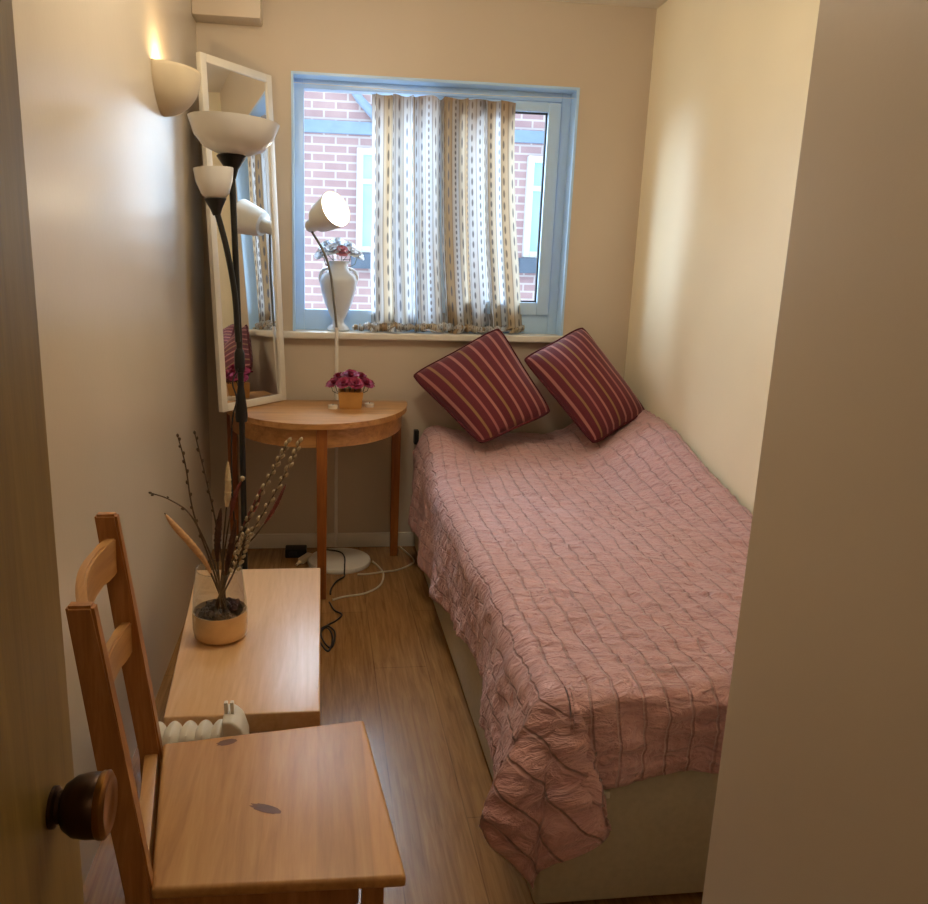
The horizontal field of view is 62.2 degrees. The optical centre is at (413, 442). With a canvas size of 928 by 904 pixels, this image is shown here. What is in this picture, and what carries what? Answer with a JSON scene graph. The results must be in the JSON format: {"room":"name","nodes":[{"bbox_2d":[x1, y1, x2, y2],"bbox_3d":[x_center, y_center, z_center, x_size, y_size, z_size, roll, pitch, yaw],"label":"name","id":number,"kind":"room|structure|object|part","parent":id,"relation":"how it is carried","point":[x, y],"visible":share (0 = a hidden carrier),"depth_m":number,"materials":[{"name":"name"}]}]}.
{"room":"bedroom","nodes":[
{"label":"bedroom","id":0,"kind":"room"},
{"bbox_2d":[12,0,212,885],"bbox_3d":[-0.773,-0.159,1.058,0.200,2.600,5.700,0,13,-7],"label":"wall","id":1,"kind":"structure","parent":0,"point":[114,195],"depth_m":2.08,"materials":[{"name":"paint"}]},
{"bbox_2d":[151,58,200,116],"bbox_3d":[-0.797,-1.192,2.626,0.135,0.142,0.330,0,13,-7],"label":"wall sconce","id":2,"kind":"object","parent":1,"relation":"attached to","point":[176,86],"visible":0.99,"depth_m":2.52,"materials":[{"name":"paint"}]},
{"bbox_2d":[83,546,702,903],"bbox_3d":[0.372,1.157,1.500,2.900,0.100,5.700,0,13,-7],"label":"floor","id":3,"kind":"structure","parent":0,"point":[389,667],"depth_m":2.39,"materials":[{"name":"brown wood"}]},
{"bbox_2d":[0,0,117,903],"bbox_3d":[-0.259,0.316,0.298,0.089,2.022,0.803,0,13,-7],"label":"door","id":4,"kind":"structure","parent":3,"relation":"on","point":[45,811],"depth_m":0.58,"materials":[{"name":"brown wood"}]},
{"bbox_3d":[-0.283,0.306,0.648,0.043,0.053,0.053,0,13,-7],"label":"knob","id":5,"kind":"part","parent":4,"relation":"part of","materials":[{"name":"brown wood"}]},
{"bbox_2d":[159,700,248,745],"bbox_3d":[-0.476,0.792,1.718,0.212,0.468,0.084,0,13,-7],"label":"heater","id":6,"kind":"object","parent":3,"relation":"on","point":[234,722],"visible":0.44,"depth_m":1.67,"materials":[{"name":"white metal"}]},
{"bbox_2d":[187,111,279,568],"bbox_3d":[-0.606,-0.142,2.682,0.290,1.857,0.290,0,13,-7],"label":"floor lamp","id":7,"kind":"object","parent":3,"relation":"on","point":[235,137],"visible":0.84,"depth_m":2.47,"materials":[{"name":"black metal"}]},
{"bbox_3d":[-0.648,-0.840,2.482,0.128,0.100,0.128,0,13,-7],"label":"lamp shade","id":8,"kind":"part","parent":7,"relation":"part of","materials":[{"name":"white glass"}]},
{"bbox_3d":[-0.621,-0.552,2.560,0.080,0.430,0.026,-5,15,-29],"label":"reading arm","id":9,"kind":"part","parent":7,"relation":"part of","materials":[{"name":"black metal"}]},
{"bbox_3d":[-0.582,-0.992,2.489,0.290,0.114,0.290,0,13,-7],"label":"lamp shade","id":10,"kind":"part","parent":7,"relation":"part of","materials":[{"name":"white glass"}]},
{"bbox_3d":[-0.631,0.239,2.729,0.037,1.012,0.048,0,13,-7],"label":"lamp cord","id":11,"kind":"part","parent":7,"relation":"part of","materials":[{"name":"black plastic"}]},
{"bbox_2d":[234,349,244,372],"bbox_3d":[-0.603,-0.283,2.652,0.036,0.085,0.036,0,13,-7],"label":"switch","id":12,"kind":"object","parent":7,"relation":"attached to","point":[239,355],"depth_m":2.64,"materials":[{"name":"black plastic"}]},
{"bbox_2d":[65,512,405,903],"bbox_3d":[-0.315,0.628,1.407,0.558,0.935,0.445,0,13,-7],"label":"chair","id":13,"kind":"object","parent":3,"relation":"on","point":[298,815],"visible":1,"depth_m":1.33,"materials":[{"name":"brown wood"}]},
{"bbox_3d":[-0.461,0.683,1.216,0.134,0.905,0.041,6,13,17],"label":"post","id":14,"kind":"part","parent":13,"relation":"part of","materials":[{"name":"brown wood"}]},
{"bbox_3d":[-0.553,0.591,1.543,0.123,0.935,0.035,3,13,7],"label":"post","id":15,"kind":"part","parent":13,"relation":"part of","materials":[{"name":"brown wood"}]},
{"bbox_3d":[-0.482,0.682,1.380,0.026,0.050,0.340,-2,13,-15],"label":"rail","id":16,"kind":"part","parent":13,"relation":"part of","materials":[{"name":"brown wood"}]},
{"bbox_3d":[-0.256,0.736,1.245,0.332,0.050,0.020,0,13,-8],"label":"rail","id":17,"kind":"part","parent":13,"relation":"part of","materials":[{"name":"brown wood"}]},
{"bbox_3d":[-0.262,0.660,1.401,0.413,0.022,0.447,-1,13,-13],"label":"seat","id":18,"kind":"part","parent":13,"relation":"part of","materials":[{"name":"brown wood"}]},
{"bbox_3d":[-0.074,0.916,1.313,0.036,0.428,0.036,0,13,-7],"label":"leg","id":19,"kind":"part","parent":13,"relation":"part of","materials":[{"name":"brown wood"}]},
{"bbox_2d":[164,568,319,731],"bbox_3d":[-0.476,0.716,2.210,0.410,0.400,0.870,0,13,-7],"label":"coffee table","id":20,"kind":"object","parent":3,"relation":"on","point":[272,673],"visible":0.65,"depth_m":1.99,"materials":[{"name":"brown wood"}]},
{"bbox_2d":[192,564,247,644],"bbox_3d":[-0.529,0.433,2.092,0.147,0.199,0.147,0,13,-7],"label":"glass vase","id":21,"kind":"object","parent":20,"relation":"on","point":[223,632],"visible":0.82,"depth_m":2.05,"materials":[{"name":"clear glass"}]},
{"bbox_3d":[-0.528,0.395,2.083,0.145,0.120,0.145,0,13,-7],"label":"glass","id":22,"kind":"part","parent":21,"relation":"part of","materials":[{"name":"clear glass"}]},
{"bbox_2d":[195,597,244,620],"bbox_3d":[-0.530,0.478,2.102,0.132,0.082,0.133,0,13,-7],"label":"dried petals","id":23,"kind":"object","parent":21,"relation":"in","point":[235,608],"visible":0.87,"depth_m":2.08,"materials":[{"name":"plant"}]},
{"bbox_2d":[148,492,227,609],"bbox_3d":[-0.602,0.291,2.058,0.200,0.335,0.021,1,13,-1],"label":"bare twig","id":24,"kind":"object","parent":23,"relation":"in","point":[151,493],"visible":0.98,"depth_m":2.04,"materials":[{"name":"brown plant"}]},
{"bbox_2d":[164,513,226,610],"bbox_3d":[-0.580,0.320,2.046,0.155,0.287,0.024,-1,13,-11],"label":"grass plume","id":25,"kind":"object","parent":23,"relation":"in","point":[192,545],"visible":1,"depth_m":2.02},
{"bbox_2d":[176,433,218,588],"bbox_3d":[-0.567,0.215,2.047,0.111,0.492,0.025,0,13,-7],"label":"twig","id":26,"kind":"object","parent":23,"relation":"in","point":[177,434],"visible":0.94,"depth_m":2.03,"materials":[{"name":"brown plant"}]},
{"bbox_2d":[193,431,226,604],"bbox_3d":[-0.545,0.208,2.059,0.072,0.500,0.026,0,13,-7],"label":"twig","id":27,"kind":"object","parent":23,"relation":"in","point":[194,432],"visible":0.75,"depth_m":2.03,"materials":[{"name":"brown plant"}]},
{"bbox_2d":[213,508,222,608],"bbox_3d":[-0.523,0.315,2.056,0.026,0.293,0.021,4,13,10],"label":"leaf","id":28,"kind":"object","parent":23,"relation":"in","point":[217,540],"visible":1,"depth_m":2.04,"materials":[{"name":"brown plant"}]},
{"bbox_3d":[-0.521,0.245,2.040,0.025,0.150,0.022,0,13,-7],"label":"blade","id":29,"kind":"part","parent":28,"relation":"part of","materials":[{"name":"brown plant"}]},
{"bbox_2d":[221,462,231,598],"bbox_3d":[-0.515,0.250,2.086,0.025,0.408,0.047,12,17,40],"label":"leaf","id":30,"kind":"object","parent":23,"relation":"in","point":[227,498],"visible":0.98,"depth_m":2.06,"materials":[{"name":"beige plant"}]},
{"bbox_2d":[217,519,236,610],"bbox_3d":[-0.501,0.330,2.050,0.066,0.269,0.019,3,13,8],"label":"leaf","id":31,"kind":"object","parent":23,"relation":"in","point":[232,538],"visible":1,"depth_m":2.03,"materials":[{"name":"brown plant"}]},
{"bbox_3d":[-0.487,0.277,2.036,0.039,0.160,0.021,0,13,-7],"label":"blade","id":32,"kind":"part","parent":31,"relation":"part of","materials":[{"name":"brown plant"}]},
{"bbox_2d":[219,476,244,608],"bbox_3d":[-0.490,0.271,2.059,0.082,0.381,0.018,2,13,2],"label":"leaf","id":33,"kind":"object","parent":23,"relation":"in","point":[242,478],"visible":1,"depth_m":2.03,"materials":[{"name":"red plant"}]},
{"bbox_2d":[215,528,251,608],"bbox_3d":[-0.487,0.342,2.048,0.116,0.249,0.018,4,13,11],"label":"twig","id":34,"kind":"object","parent":23,"relation":"in","point":[247,531],"visible":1,"depth_m":2.02,"materials":[{"name":"beige plant"}]},
{"bbox_2d":[235,487,261,540],"bbox_3d":[-0.481,0.281,2.108,0.134,0.340,0.033,-4,14,-23],"label":"flower","id":35,"kind":"object","parent":23,"relation":"in","point":[260,489],"visible":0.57,"depth_m":2.09,"materials":[{"name":"beige plant"}]},
{"bbox_2d":[215,484,285,611],"bbox_3d":[-0.438,0.285,2.044,0.196,0.363,0.016,1,13,-3],"label":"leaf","id":36,"kind":"object","parent":23,"relation":"in","point":[272,511],"visible":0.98,"depth_m":2.02,"materials":[{"name":"plant"}]},
{"bbox_2d":[222,437,291,582],"bbox_3d":[-0.435,0.216,2.077,0.213,0.483,0.044,0,13,-7],"label":"willow","id":37,"kind":"object","parent":23,"relation":"in","point":[289,440],"visible":0.87,"depth_m":2.06,"materials":[{"name":"beige plant"}]},
{"bbox_2d":[213,437,302,610],"bbox_3d":[-0.420,0.221,2.060,0.246,0.483,0.024,0,13,-7],"label":"willow","id":38,"kind":"object","parent":23,"relation":"in","point":[300,440],"visible":0.85,"depth_m":2.04,"materials":[{"name":"beige plant"}]},
{"bbox_2d":[285,545,306,557],"bbox_3d":[-0.582,0.536,3.791,0.105,0.045,0.076,0,13,-7],"label":"power adapter","id":39,"kind":"object","parent":3,"relation":"on","point":[291,551],"visible":0.93,"depth_m":3.76,"materials":[{"name":"black plastic"}]},
{"bbox_2d":[289,552,296,555],"bbox_3d":[-0.592,0.543,3.756,0.037,0.022,0.008,0,13,-7],"label":"socket","id":40,"kind":"object","parent":39,"relation":"attached to","point":[290,553],"depth_m":3.75,"materials":[{"name":"black plastic"}]},
{"bbox_2d":[296,553,311,565],"bbox_3d":[-0.534,0.561,3.704,0.032,0.033,0.114,8,14,27],"label":"plug","id":41,"kind":"object","parent":3,"relation":"on","point":[303,559],"visible":0.95,"depth_m":3.69,"materials":[{"name":"plastic"}]},
{"bbox_2d":[226,400,406,598],"bbox_3d":[-0.441,0.237,3.476,0.860,0.775,0.585,0,13,-7],"label":"table","id":42,"kind":"object","parent":3,"relation":"on","point":[321,428],"visible":0.77,"depth_m":3.28,"materials":[{"name":"brown wood"}]},
{"bbox_3d":[-0.862,0.193,3.671,0.046,0.751,0.046,0,13,-7],"label":"leg","id":43,"kind":"part","parent":42,"relation":"part of","materials":[{"name":"brown wood"}]},
{"bbox_2d":[196,52,285,411],"bbox_3d":[-0.733,-0.871,3.331,0.095,1.431,0.420,9,15,30],"label":"mirror","id":44,"kind":"object","parent":42,"relation":"on","point":[226,86],"visible":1,"depth_m":3.34,"materials":[{"name":"white wood"}]},
{"bbox_3d":[-0.390,0.304,3.242,0.046,0.751,0.046,0,13,-7],"label":"leg","id":45,"kind":"part","parent":42,"relation":"part of","materials":[{"name":"brown wood"}]},
{"bbox_2d":[328,404,337,408],"bbox_3d":[-0.366,-0.167,3.457,0.044,0.024,0.044,0,13,-7],"label":"tealight candle","id":46,"kind":"object","parent":42,"relation":"on","point":[330,406],"visible":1,"depth_m":3.44,"materials":[{"name":"white wax"}]},
{"bbox_2d":[338,388,362,408],"bbox_3d":[-0.291,-0.203,3.504,0.112,0.077,0.112,0,13,-7],"label":"flower pot","id":47,"kind":"object","parent":42,"relation":"on","point":[347,400],"visible":0.98,"depth_m":3.46,"materials":[{"name":"orange ceramic"}]},
{"bbox_2d":[327,377,339,391],"bbox_3d":[-0.362,-0.254,3.468,0.069,0.091,0.063,7,14,22],"label":"flower","id":48,"kind":"object","parent":47,"relation":"on","point":[332,382],"visible":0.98,"depth_m":3.46,"materials":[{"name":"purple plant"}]},
{"bbox_2d":[333,372,343,389],"bbox_3d":[-0.345,-0.282,3.509,0.065,0.087,0.071,0,13,-7],"label":"flower","id":49,"kind":"object","parent":47,"relation":"on","point":[338,374],"visible":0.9,"depth_m":3.50,"materials":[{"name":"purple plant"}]},
{"bbox_2d":[336,377,350,390],"bbox_3d":[-0.315,-0.250,3.438,0.073,0.093,0.064,0,13,-7],"label":"flower","id":50,"kind":"object","parent":47,"relation":"on","point":[342,382],"visible":1,"depth_m":3.42,"materials":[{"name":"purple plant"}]},
{"bbox_2d":[342,369,359,389],"bbox_3d":[-0.287,-0.285,3.476,0.083,0.096,0.078,0,13,-7],"label":"flower","id":51,"kind":"object","parent":47,"relation":"on","point":[349,373],"visible":0.99,"depth_m":3.47,"materials":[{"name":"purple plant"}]},
{"bbox_2d":[348,378,363,391],"bbox_3d":[-0.262,-0.247,3.441,0.073,0.092,0.066,0,13,-7],"label":"flower","id":52,"kind":"object","parent":47,"relation":"on","point":[356,383],"visible":1,"depth_m":3.43,"materials":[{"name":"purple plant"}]},
{"bbox_2d":[355,372,366,390],"bbox_3d":[-0.241,-0.281,3.511,0.070,0.090,0.075,0,13,-7],"label":"flower","id":53,"kind":"object","parent":47,"relation":"on","point":[362,374],"visible":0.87,"depth_m":3.50,"materials":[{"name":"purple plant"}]},
{"bbox_2d":[359,377,373,391],"bbox_3d":[-0.216,-0.252,3.477,0.072,0.093,0.065,-6,15,-31],"label":"flower","id":54,"kind":"object","parent":47,"relation":"on","point":[367,382],"visible":0.97,"depth_m":3.47,"materials":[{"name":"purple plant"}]},
{"bbox_2d":[365,402,373,407],"bbox_3d":[-0.205,-0.177,3.525,0.044,0.024,0.044,0,13,-7],"label":"tealight candle","id":55,"kind":"object","parent":42,"relation":"on","point":[367,404],"visible":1,"depth_m":3.51,"materials":[{"name":"white wax"}]},
{"bbox_3d":[-0.093,0.194,3.764,0.046,0.751,0.046,0,13,-7],"label":"leg","id":56,"kind":"part","parent":42,"relation":"part of","materials":[{"name":"brown wood"}]},
{"bbox_2d":[320,601,342,651],"bbox_3d":[-0.342,0.721,3.063,0.092,0.019,0.432,2,13,2],"label":"cable","id":57,"kind":"object","parent":3,"relation":"on","point":[327,626],"visible":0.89,"depth_m":2.99,"materials":[{"name":"plastic"}]},
{"bbox_2d":[327,549,345,594],"bbox_3d":[-0.365,0.592,3.584,0.123,0.039,0.468,-2,13,-14],"label":"cable","id":58,"kind":"object","parent":3,"relation":"on","point":[327,549],"visible":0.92,"depth_m":3.58,"materials":[{"name":"plastic"}]},
{"bbox_2d":[305,191,370,573],"bbox_3d":[-0.346,-0.265,3.551,0.316,1.726,0.338,0,13,-7],"label":"gooseneck lamp","id":59,"kind":"object","parent":3,"relation":"on","point":[331,211],"visible":0.97,"depth_m":3.58,"materials":[{"name":"white metal"}]},
{"bbox_2d":[305,219,316,231],"bbox_3d":[-0.456,-1.003,3.498,0.086,0.084,0.076,12,17,39],"label":"socket","id":60,"kind":"object","parent":59,"relation":"attached to","point":[309,226],"depth_m":3.49,"materials":[{"name":"white ceramic"}]},
{"bbox_3d":[-0.382,-1.035,3.432,0.167,0.175,0.165,14,18,43],"label":"lamp shade","id":61,"kind":"part","parent":59,"relation":"part of","materials":[{"name":"white plastic"}]},
{"bbox_3d":[-0.352,-1.034,3.400,0.064,0.147,0.157,12,16,38],"label":"bulb","id":62,"kind":"part","parent":59,"relation":"part of","materials":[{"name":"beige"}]},
{"bbox_2d":[332,561,383,600],"bbox_3d":[-0.212,0.631,3.490,0.139,0.014,0.470,6,13,18],"label":"cable","id":63,"kind":"object","parent":3,"relation":"on","point":[376,564],"visible":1,"depth_m":3.39,"materials":[{"name":"plastic"}]},
{"bbox_2d":[358,547,414,574],"bbox_3d":[-0.097,0.581,3.722,0.160,0.014,0.424,8,14,26],"label":"cable","id":64,"kind":"object","parent":3,"relation":"on","point":[405,551],"visible":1,"depth_m":3.63,"materials":[{"name":"plastic"}]},
{"bbox_2d":[413,429,718,903],"bbox_3d":[0.650,0.493,2.821,1.060,0.625,2.312,0,13,-7],"label":"bed","id":65,"kind":"object","parent":3,"relation":"on","point":[658,842],"visible":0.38,"depth_m":1.71,"materials":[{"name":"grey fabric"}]},
{"bbox_2d":[408,410,752,888],"bbox_3d":[0.603,0.352,2.734,1.182,0.675,2.396,0,13,-7],"label":"coverlet","id":66,"kind":"object","parent":65,"relation":"on","point":[594,591],"visible":0.88,"depth_m":2.09,"materials":[{"name":"pink fabric"}]},
{"bbox_2d":[413,328,549,442],"bbox_3d":[0.323,-0.277,3.587,0.593,0.492,0.337,-2,13,-16],"label":"cushion","id":67,"kind":"object","parent":66,"relation":"on","point":[484,385],"visible":1,"depth_m":3.54,"materials":[{"name":"red fabric"}]},
{"bbox_2d":[524,328,644,442],"bbox_3d":[0.806,-0.285,3.627,0.494,0.492,0.317,12,17,39],"label":"cushion","id":68,"kind":"object","parent":66,"relation":"on","point":[573,368],"visible":1,"depth_m":3.55,"materials":[{"name":"red fabric"}]},
{"bbox_2d":[196,0,656,533],"bbox_3d":[0.039,-0.765,3.827,2.075,2.600,0.260,0,13,-7],"label":"wall","id":69,"kind":"structure","parent":0,"point":[605,52],"depth_m":3.63,"materials":[{"name":"beige paint"}]},
{"bbox_2d":[191,0,262,25],"bbox_3d":[-0.795,-1.901,3.269,0.285,0.185,0.120,0,13,-7],"label":"trim","id":70,"kind":"structure","parent":69,"relation":"attached to","point":[234,12],"depth_m":3.23,"materials":[{"name":"beige paint"}]},
{"bbox_2d":[212,532,414,548],"bbox_3d":[0.020,0.496,3.973,2.075,0.075,0.016,0,13,-7],"label":"baseboard","id":71,"kind":"structure","parent":69,"relation":"attached to","point":[363,539],"depth_m":3.91,"materials":[{"name":"white paint"}]},
{"bbox_2d":[283,71,579,342],"bbox_3d":[0.105,-1.091,3.678,1.460,1.182,0.190,0,13,-7],"label":"window","id":72,"kind":"structure","parent":69,"relation":"in","point":[543,317],"depth_m":3.68,"materials":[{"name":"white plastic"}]},
{"bbox_2d":[318,261,358,331],"bbox_3d":[-0.364,-0.707,3.694,0.179,0.331,0.179,5,13,17],"label":"vase","id":73,"kind":"object","parent":72,"relation":"on","point":[345,282],"visible":0.94,"depth_m":3.63,"materials":[{"name":"white ceramic"}]},
{"bbox_2d":[314,248,327,265],"bbox_3d":[-0.434,-0.872,3.632,0.086,0.102,0.071,8,14,27],"label":"flower","id":74,"kind":"object","parent":73,"relation":"in","point":[319,254],"visible":0.71,"depth_m":3.62,"materials":[{"name":"white plant"}]},
{"bbox_3d":[-0.430,-0.790,3.667,0.054,0.108,0.016,0,13,-7],"label":"handle","id":75,"kind":"part","parent":73,"relation":"part of","materials":[{"name":"white ceramic"}]},
{"bbox_2d":[318,240,333,259],"bbox_3d":[-0.418,-0.917,3.651,0.076,0.098,0.079,0,13,-7],"label":"flower","id":76,"kind":"object","parent":73,"relation":"in","point":[326,242],"visible":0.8,"depth_m":3.64,"materials":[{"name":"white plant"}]},
{"bbox_2d":[324,243,340,260],"bbox_3d":[-0.387,-0.888,3.611,0.086,0.104,0.071,0,13,-7],"label":"flower","id":77,"kind":"object","parent":73,"relation":"in","point":[331,247],"visible":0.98,"depth_m":3.60,"materials":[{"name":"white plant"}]},
{"bbox_2d":[329,237,345,258],"bbox_3d":[-0.364,-0.927,3.648,0.087,0.101,0.081,0,13,-7],"label":"flower","id":78,"kind":"object","parent":73,"relation":"in","point":[337,240],"visible":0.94,"depth_m":3.64,"materials":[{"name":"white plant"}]},
{"bbox_2d":[333,245,349,260],"bbox_3d":[-0.340,-0.882,3.619,0.082,0.097,0.068,0,13,-7],"label":"flower","id":79,"kind":"object","parent":73,"relation":"in","point":[341,253],"visible":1,"depth_m":3.60,"materials":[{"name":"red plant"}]},
{"bbox_2d":[341,240,356,260],"bbox_3d":[-0.311,-0.917,3.660,0.078,0.099,0.076,0,13,-7],"label":"flower","id":80,"kind":"object","parent":73,"relation":"in","point":[348,243],"visible":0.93,"depth_m":3.65,"materials":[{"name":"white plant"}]},
{"bbox_2d":[344,246,359,260],"bbox_3d":[-0.295,-0.882,3.635,0.078,0.098,0.070,0,13,-7],"label":"flower","id":81,"kind":"object","parent":73,"relation":"in","point":[351,249],"visible":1,"depth_m":3.62,"materials":[{"name":"white plant"}]},
{"bbox_3d":[-0.293,-0.790,3.683,0.054,0.108,0.016,0,13,-7],"label":"handle","id":82,"kind":"part","parent":73,"relation":"part of","materials":[{"name":"white ceramic"}]},
{"bbox_2d":[350,251,363,266],"bbox_3d":[-0.271,-0.875,3.660,0.081,0.090,0.060,-7,16,-35],"label":"flower","id":83,"kind":"object","parent":73,"relation":"in","point":[361,255],"visible":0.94,"depth_m":3.66,"materials":[{"name":"white plant"}]},
{"bbox_3d":[0.089,-0.531,3.805,1.460,0.034,0.190,0,13,-7],"label":"sill","id":84,"kind":"part","parent":72,"relation":"part of","materials":[{"name":"white paint"}]},
{"bbox_2d":[294,82,573,98],"bbox_3d":[0.106,-1.623,3.543,1.318,0.011,0.003,0,13,-7],"label":"wire","id":85,"kind":"object","parent":72,"relation":"attached to","point":[294,82],"visible":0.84,"depth_m":3.54,"materials":[{"name":"white plastic"}]},
{"bbox_2d":[352,88,524,333],"bbox_3d":[0.146,-1.078,3.646,0.871,1.102,0.131,0,13,-7],"label":"curtain","id":86,"kind":"object","parent":85,"relation":"hanging from","point":[419,142],"visible":1,"depth_m":3.66,"materials":[{"name":"fabric"}]},
{"bbox_3d":[0.403,-1.135,3.745,0.571,0.998,0.050,0,13,-7],"label":"casement sash","id":87,"kind":"part","parent":72,"relation":"part of","materials":[{"name":"white plastic"}]},
{"bbox_2d":[543,0,666,8],"bbox_3d":[0.446,-1.475,0.902,2.900,0.100,5.700,0,13,-7],"label":"ceiling","id":88,"kind":"structure","parent":0,"point":[655,4],"depth_m":3.48,"materials":[{"name":"paint"}]},
{"bbox_2d":[624,0,819,514],"bbox_3d":[1.357,-0.403,2.396,0.200,2.600,3.500,0,13,-7],"label":"wall","id":89,"kind":"structure","parent":0,"point":[729,82],"depth_m":2.98,"materials":[{"name":"paint"}]},
{"bbox_2d":[702,0,927,903],"bbox_3d":[1.094,0.182,-0.216,0.950,2.600,2.645,0,13,-7],"label":"wall","id":90,"kind":"structure","parent":0,"point":[822,790],"depth_m":0.87,"materials":[{"name":"beige paint"}]},
{"label":"outside","id":91,"kind":"structure","parent":0,"visible":0},
{"bbox_2d":[304,91,544,309],"bbox_3d":[0.009,-0.727,6.591,4.600,5.300,0.120,0,13,-7],"label":"neighbouring building","id":92,"kind":"structure","parent":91,"point":[337,126],"depth_m":6.29,"materials":[{"name":"brick"}]},
{"bbox_3d":[-0.235,-1.509,6.382,0.575,0.125,0.120,0,13,-7],"label":"house sill","id":93,"kind":"part","parent":92,"relation":"part of","materials":[{"name":"grey stone"}]},
{"bbox_3d":[-0.227,-1.982,6.318,0.405,0.725,0.015,0,13,-7],"label":"house pane","id":94,"kind":"part","parent":92,"relation":"part of","materials":[{"name":"clear glass"}]},
{"bbox_3d":[1.182,-1.508,6.553,0.600,0.125,0.120,0,13,-7],"label":"house sill","id":95,"kind":"part","parent":92,"relation":"part of","materials":[{"name":"grey stone"}]},
{"bbox_3d":[1.190,-1.981,6.489,0.430,0.725,0.015,0,13,-7],"label":"house pane","id":96,"kind":"part","parent":92,"relation":"part of","materials":[{"name":"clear glass"}]}
]}

